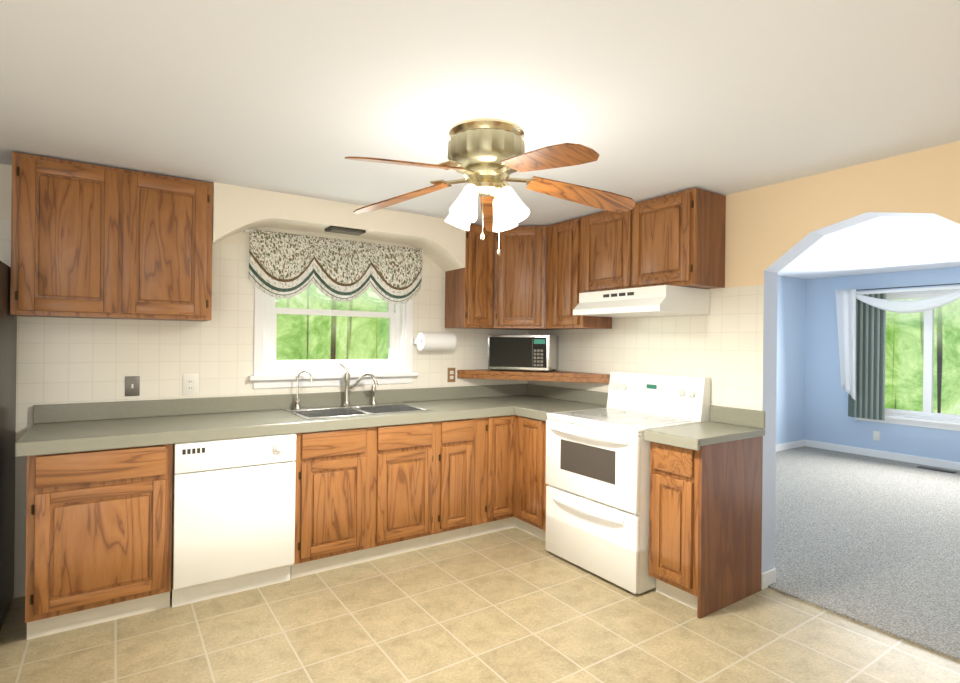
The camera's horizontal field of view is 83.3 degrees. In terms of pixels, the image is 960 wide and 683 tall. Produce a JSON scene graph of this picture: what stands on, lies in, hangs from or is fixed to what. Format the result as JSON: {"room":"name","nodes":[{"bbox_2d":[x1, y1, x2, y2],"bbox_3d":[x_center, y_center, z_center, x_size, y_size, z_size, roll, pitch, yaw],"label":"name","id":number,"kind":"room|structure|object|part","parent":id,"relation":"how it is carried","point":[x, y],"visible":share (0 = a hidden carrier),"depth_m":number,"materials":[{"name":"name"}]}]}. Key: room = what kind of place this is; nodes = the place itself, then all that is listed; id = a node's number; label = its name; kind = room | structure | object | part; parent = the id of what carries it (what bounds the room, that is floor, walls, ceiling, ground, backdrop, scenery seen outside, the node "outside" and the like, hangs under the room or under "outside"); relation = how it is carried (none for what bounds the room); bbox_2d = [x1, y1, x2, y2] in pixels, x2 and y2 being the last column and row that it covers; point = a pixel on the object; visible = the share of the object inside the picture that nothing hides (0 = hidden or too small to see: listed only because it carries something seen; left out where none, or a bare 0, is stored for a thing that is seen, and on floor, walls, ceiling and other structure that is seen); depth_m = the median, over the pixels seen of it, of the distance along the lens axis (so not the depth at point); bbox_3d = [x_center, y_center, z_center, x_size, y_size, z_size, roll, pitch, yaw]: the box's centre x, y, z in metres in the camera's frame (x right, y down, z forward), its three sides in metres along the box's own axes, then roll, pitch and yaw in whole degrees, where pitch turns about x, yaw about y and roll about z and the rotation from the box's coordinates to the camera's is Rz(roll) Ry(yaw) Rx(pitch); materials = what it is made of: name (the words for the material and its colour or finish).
{"room":"kitchen","nodes":[
{"label":"kitchen","id":0,"kind":"room"},
{"bbox_2d":[0,164,527,597],"bbox_3d":[-1.441,0.229,3.645,4.700,2.290,0.150,1,0,-34],"label":"wall","id":1,"kind":"structure","parent":0,"point":[72,360],"depth_m":3.27,"materials":[{"name":"beige tile"}]},
{"bbox_2d":[10,152,212,320],"bbox_3d":[-1.978,-0.520,2.968,0.878,0.785,0.320,1,0,-34],"label":"upper cabinet","id":2,"kind":"object","parent":1,"relation":"attached to","point":[95,241],"visible":1,"depth_m":2.81,"materials":[{"name":"brown wood"}]},
{"bbox_2d":[125,376,139,395],"bbox_3d":[-2.027,0.260,3.149,0.072,0.116,0.016,1,0,-34],"label":"switch plate","id":3,"kind":"object","parent":1,"relation":"attached to","point":[132,385],"visible":1,"depth_m":3.15,"materials":[{"name":"grey metal"}]},
{"bbox_2d":[183,374,197,395],"bbox_3d":[-1.779,0.266,3.320,0.085,0.130,0.008,1,0,-34],"label":"outlet","id":4,"kind":"object","parent":1,"relation":"attached to","point":[190,384],"visible":1,"depth_m":3.32,"materials":[{"name":"white plastic"}]},
{"bbox_2d":[248,285,418,388],"bbox_3d":[-1.026,-0.174,3.886,1.210,0.975,0.210,1,0,-34],"label":"kitchen window","id":5,"kind":"structure","parent":1,"relation":"in","point":[270,370],"depth_m":3.83,"materials":[{"name":"white"}]},
{"bbox_2d":[244,229,422,303],"bbox_3d":[-0.958,-0.498,3.791,1.282,0.435,0.136,1,0,-34],"label":"valance","id":6,"kind":"object","parent":1,"relation":"attached to","point":[284,265],"visible":1,"depth_m":3.72,"materials":[{"name":"fabric"}]},
{"bbox_3d":[-0.981,-0.704,3.829,1.282,0.016,0.047,1,0,-34],"label":"rod","id":7,"kind":"part","parent":6,"relation":"part of","materials":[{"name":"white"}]},
{"bbox_2d":[413,333,455,349],"bbox_3d":[-0.344,0.001,4.197,0.312,0.136,0.159,1,0,-34],"label":"paper towel holder","id":8,"kind":"object","parent":1,"relation":"attached to","point":[434,341],"visible":0.98,"depth_m":4.13,"materials":[{"name":"white paper"}]},
{"bbox_2d":[447,368,454,381],"bbox_3d":[-0.230,0.270,4.367,0.072,0.116,0.008,1,0,-34],"label":"outlet","id":9,"kind":"object","parent":1,"relation":"attached to","point":[451,374],"visible":1,"depth_m":4.37,"materials":[{"name":"brown plastic"}]},
{"bbox_2d":[445,224,493,328],"bbox_3d":[-0.081,-0.498,4.251,0.258,0.785,0.320,1,0,-34],"label":"upper cabinet","id":10,"kind":"object","parent":1,"relation":"attached to","point":[469,296],"visible":0.81,"depth_m":4.12,"materials":[{"name":"brown wood"}]},
{"bbox_2d":[479,226,569,329],"bbox_3d":[0.349,-0.494,4.384,0.600,0.785,0.600,1,0,-34],"label":"upper cabinet","id":11,"kind":"object","parent":1,"relation":"attached to","point":[519,282],"visible":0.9,"depth_m":4.14,"materials":[{"name":"brown wood"}]},
{"bbox_2d":[0,527,959,682],"bbox_3d":[-0.162,1.438,1.652,4.610,0.100,4.900,1,0,-34],"label":"floor","id":12,"kind":"structure","parent":0,"point":[513,605],"depth_m":2.54,"materials":[{"name":"tile"}]},
{"bbox_2d":[0,261,16,629],"bbox_3d":[-2.566,0.496,2.280,0.832,1.730,0.796,1,0,-34],"label":"refrigerator","id":13,"kind":"object","parent":12,"relation":"on","point":[8,336],"visible":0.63,"depth_m":2.61,"materials":[{"name":"black"}]},
{"bbox_2d":[25,444,172,639],"bbox_3d":[-1.962,0.931,2.821,0.570,0.874,0.620,1,0,-34],"label":"base cabinet","id":14,"kind":"object","parent":12,"relation":"on","point":[98,536],"visible":1,"depth_m":2.56,"materials":[{"name":"brown wood"}]},
{"bbox_2d":[171,434,295,606],"bbox_3d":[-1.455,0.938,3.127,0.600,0.872,0.638,1,0,-34],"label":"dishwasher","id":15,"kind":"object","parent":12,"relation":"on","point":[233,515],"visible":0.98,"depth_m":2.88,"materials":[{"name":"white metal"}]},
{"bbox_2d":[291,422,435,578],"bbox_3d":[-0.840,0.944,3.579,0.915,0.874,0.620,1,0,-34],"label":"base cabinet","id":16,"kind":"object","parent":12,"relation":"on","point":[364,494],"visible":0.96,"depth_m":3.30,"materials":[{"name":"brown wood"}]},
{"bbox_2d":[430,418,475,546],"bbox_3d":[-0.327,0.949,3.927,0.321,0.874,0.620,1,0,-34],"label":"base cabinet","id":17,"kind":"object","parent":12,"relation":"on","point":[455,464],"visible":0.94,"depth_m":3.67,"materials":[{"name":"brown wood"}]},
{"bbox_2d":[470,415,547,540],"bbox_3d":[0.311,0.957,4.112,0.940,0.874,1.028,1,0,-34],"label":"base cabinet","id":18,"kind":"object","parent":12,"relation":"on","point":[510,486],"visible":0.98,"depth_m":3.83,"materials":[{"name":"brown wood"}]},
{"bbox_2d":[15,384,562,456],"bbox_3d":[-0.811,0.441,3.585,3.400,0.164,0.638,1,0,-34],"label":"countertop","id":19,"kind":"structure","parent":18,"relation":"on","point":[65,428],"depth_m":3.15,"materials":[{"name":"laminate"}]},
{"bbox_2d":[294,371,311,408],"bbox_3d":[-1.181,0.321,3.585,0.110,0.256,0.098,1,0,-34],"label":"faucet","id":20,"kind":"object","parent":19,"relation":"on","point":[297,403],"visible":1,"depth_m":3.58,"materials":[{"name":"silver metal"}]},
{"bbox_2d":[283,402,429,418],"bbox_3d":[-0.817,0.546,3.610,0.840,0.185,0.510,1,0,-34],"label":"sink","id":21,"kind":"object","parent":19,"relation":"in","point":[343,411],"visible":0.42,"depth_m":3.69,"materials":[{"name":"silver metal"}]},
{"bbox_2d":[339,364,377,405],"bbox_3d":[-0.826,0.304,3.778,0.275,0.297,0.193,1,0,-34],"label":"faucet","id":22,"kind":"object","parent":19,"relation":"on","point":[347,386],"visible":1,"depth_m":3.77,"materials":[{"name":"silver metal"}]},
{"bbox_2d":[515,388,607,420],"bbox_3d":[0.620,0.457,3.932,0.640,0.164,0.390,1,0,-34],"label":"countertop","id":23,"kind":"structure","parent":18,"relation":"on","point":[534,403],"depth_m":4.14,"materials":[{"name":"laminate"}]},
{"bbox_2d":[545,371,709,593],"bbox_3d":[0.895,0.808,3.424,0.726,1.185,0.754,1,0,-34],"label":"range","id":24,"kind":"object","parent":12,"relation":"on","point":[597,491],"visible":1,"depth_m":3.26,"materials":[{"name":"white metal"}]},
{"bbox_2d":[649,436,762,618],"bbox_3d":[1.259,0.967,3.018,0.595,0.874,0.318,1,0,-34],"label":"base cabinet","id":25,"kind":"object","parent":12,"relation":"on","point":[705,540],"visible":0.98,"depth_m":2.86,"materials":[{"name":"brown wood"}]},
{"bbox_2d":[643,405,764,450],"bbox_3d":[1.252,0.467,3.002,0.635,0.158,0.335,1,0,-34],"label":"countertop","id":26,"kind":"structure","parent":25,"relation":"on","point":[726,424],"depth_m":2.98,"materials":[{"name":"laminate"}]},
{"bbox_2d":[0,0,959,278],"bbox_3d":[2.275,-0.924,2.436,9.480,0.100,6.300,1,0,-34],"label":"ceiling","id":27,"kind":"structure","parent":0,"point":[648,99],"depth_m":1.95,"materials":[{"name":"white paint"}]},
{"bbox_2d":[212,182,465,271],"bbox_3d":[-0.908,-0.737,3.713,1.716,0.344,0.319,1,0,-34],"label":"ceiling soffit","id":28,"kind":"structure","parent":27,"relation":"attached to","point":[440,242],"depth_m":3.52,"materials":[{"name":"beige paint"}]},
{"bbox_2d":[324,226,365,235],"bbox_3d":[-0.903,-0.739,3.615,0.240,0.022,0.130,1,0,-34],"label":"recessed light","id":29,"kind":"object","parent":28,"relation":"in","point":[344,230],"visible":1,"depth_m":3.58,"materials":[{"name":"grey metal"}]},
{"bbox_2d":[345,118,635,255],"bbox_3d":[0.035,-0.631,2.286,1.309,0.535,1.288,1,0,-34],"label":"ceiling fan","id":30,"kind":"object","parent":27,"relation":"hanging from","point":[487,157],"visible":1,"depth_m":2.23,"materials":[{"name":"brown wood"}]},
{"bbox_2d":[527,141,959,573],"bbox_3d":[2.208,0.270,2.309,0.150,2.290,6.150,1,0,-34],"label":"wall","id":31,"kind":"structure","parent":0,"point":[727,344],"depth_m":3.12,"materials":[{"name":"beige paint"}]},
{"bbox_2d":[457,369,609,382],"bbox_3d":[0.400,0.271,4.199,0.748,0.066,1.004,1,0,-34],"label":"shelf","id":32,"kind":"object","parent":31,"relation":"attached to","point":[550,375],"visible":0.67,"depth_m":4.20,"materials":[{"name":"brown wood"}]},
{"bbox_2d":[488,334,558,371],"bbox_3d":[0.353,0.091,4.378,0.500,0.288,0.356,1,0,20],"label":"microwave","id":33,"kind":"object","parent":32,"relation":"on","point":[524,352],"visible":0.98,"depth_m":4.21,"materials":[{"name":"silver metal"}]},
{"bbox_2d":[546,217,611,328],"bbox_3d":[0.734,-0.489,4.047,0.320,0.785,0.386,1,0,-34],"label":"upper cabinet","id":34,"kind":"object","parent":31,"relation":"attached to","point":[565,264],"visible":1,"depth_m":3.93,"materials":[{"name":"brown wood"}]},
{"bbox_2d":[583,188,725,292],"bbox_3d":[1.092,-0.603,3.519,0.320,0.550,0.885,1,0,-34],"label":"upper cabinet","id":35,"kind":"object","parent":31,"relation":"attached to","point":[676,239],"visible":1,"depth_m":3.25,"materials":[{"name":"brown wood"}]},
{"bbox_2d":[573,285,709,317],"bbox_3d":[1.023,-0.249,3.490,0.480,0.152,0.700,1,0,-34],"label":"range hood","id":36,"kind":"object","parent":35,"relation":"attached to","point":[665,300],"visible":1,"depth_m":3.28,"materials":[{"name":"white metal"}]},
{"bbox_2d":[761,568,775,589],"bbox_3d":[2.270,1.371,2.187,0.161,0.090,2.214,1,0,-34],"label":"baseboard","id":37,"kind":"object","parent":31,"relation":"attached to","point":[768,577],"visible":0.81,"depth_m":3.09,"materials":[{"name":"white wood"}]},
{"bbox_2d":[776,275,805,444],"bbox_3d":[2.519,0.274,6.250,4.780,2.290,0.270,1,0,-34],"label":"wall","id":38,"kind":"structure","parent":0,"point":[790,381],"depth_m":7.17,"materials":[{"name":"blue paint"}]},
{"bbox_2d":[776,440,804,451],"bbox_3d":[2.510,1.363,6.078,4.590,0.088,0.017,1,0,-34],"label":"baseboard","id":39,"kind":"structure","parent":38,"relation":"attached to","point":[785,446],"depth_m":7.15,"materials":[{"name":"white wood"}]},
{"bbox_2d":[768,446,959,660],"bbox_3d":[4.157,1.481,3.727,4.870,0.112,6.300,1,0,-34],"label":"floor","id":40,"kind":"structure","parent":0,"point":[872,542],"depth_m":3.80,"materials":[{"name":"grey carpet"}]},
{"bbox_2d":[916,466,956,473],"bbox_3d":[5.105,1.432,6.039,0.110,0.007,0.330,1,0,-34],"label":"floor vent","id":41,"kind":"object","parent":40,"relation":"in","point":[941,470],"visible":1,"depth_m":6.03,"materials":[{"name":"grey metal"}]},
{"bbox_2d":[804,267,959,461],"bbox_3d":[6.201,0.315,4.937,0.150,2.290,6.030,1,0,-34],"label":"wall","id":42,"kind":"structure","parent":0,"point":[827,419],"depth_m":7.03,"materials":[{"name":"blue paint"}]},
{"bbox_2d":[873,431,879,440],"bbox_3d":[4.911,1.168,6.691,0.006,0.115,0.070,1,0,-34],"label":"outlet","id":43,"kind":"object","parent":42,"relation":"attached to","point":[876,435],"visible":1,"depth_m":6.69,"materials":[{"name":"white plastic"}]},
{"bbox_2d":[805,440,959,469],"bbox_3d":[6.076,1.403,4.957,0.013,0.088,5.869,1,0,-34],"label":"baseboard","id":44,"kind":"structure","parent":42,"relation":"attached to","point":[886,455],"depth_m":6.59,"materials":[{"name":"white wood"}]},
{"bbox_2d":[835,283,959,400],"bbox_3d":[5.394,0.048,5.759,0.270,1.382,2.820,1,0,-34],"label":"scarf","id":45,"kind":"object","parent":42,"relation":"attached to","point":[846,309],"visible":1,"depth_m":6.69,"materials":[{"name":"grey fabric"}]},
{"bbox_2d":[855,289,959,430],"bbox_3d":[5.538,0.210,5.857,0.220,1.585,2.600,1,0,-34],"label":"window","id":46,"kind":"structure","parent":42,"relation":"in","point":[911,417],"depth_m":6.32,"materials":[{"name":"white"}]},
{"bbox_2d":[848,299,885,420],"bbox_3d":[4.804,0.213,6.694,0.050,1.479,0.390,1,0,-34],"label":"window blinds","id":47,"kind":"object","parent":46,"relation":"attached to","point":[869,403],"depth_m":6.66,"materials":[{"name":"grey"}]},
{"bbox_2d":[856,286,959,298],"bbox_3d":[5.025,-0.568,6.379,0.050,0.100,0.998,1,0,-34],"label":"curtain rod","id":48,"kind":"object","parent":46,"relation":"attached to","point":[881,294],"depth_m":6.42,"materials":[{"name":"white"}]},
{"label":"outside","id":49,"kind":"structure","parent":0,"visible":0},
{"bbox_2d":[276,282,388,359],"bbox_3d":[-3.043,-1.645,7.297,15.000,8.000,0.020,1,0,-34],"label":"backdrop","id":50,"kind":"structure","parent":49,"point":[329,347],"depth_m":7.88,"materials":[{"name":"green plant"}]},
{"bbox_2d":[885,298,959,414],"bbox_3d":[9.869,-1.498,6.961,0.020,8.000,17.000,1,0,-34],"label":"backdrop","id":51,"kind":"structure","parent":49,"point":[912,379],"depth_m":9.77,"materials":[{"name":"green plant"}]}
]}

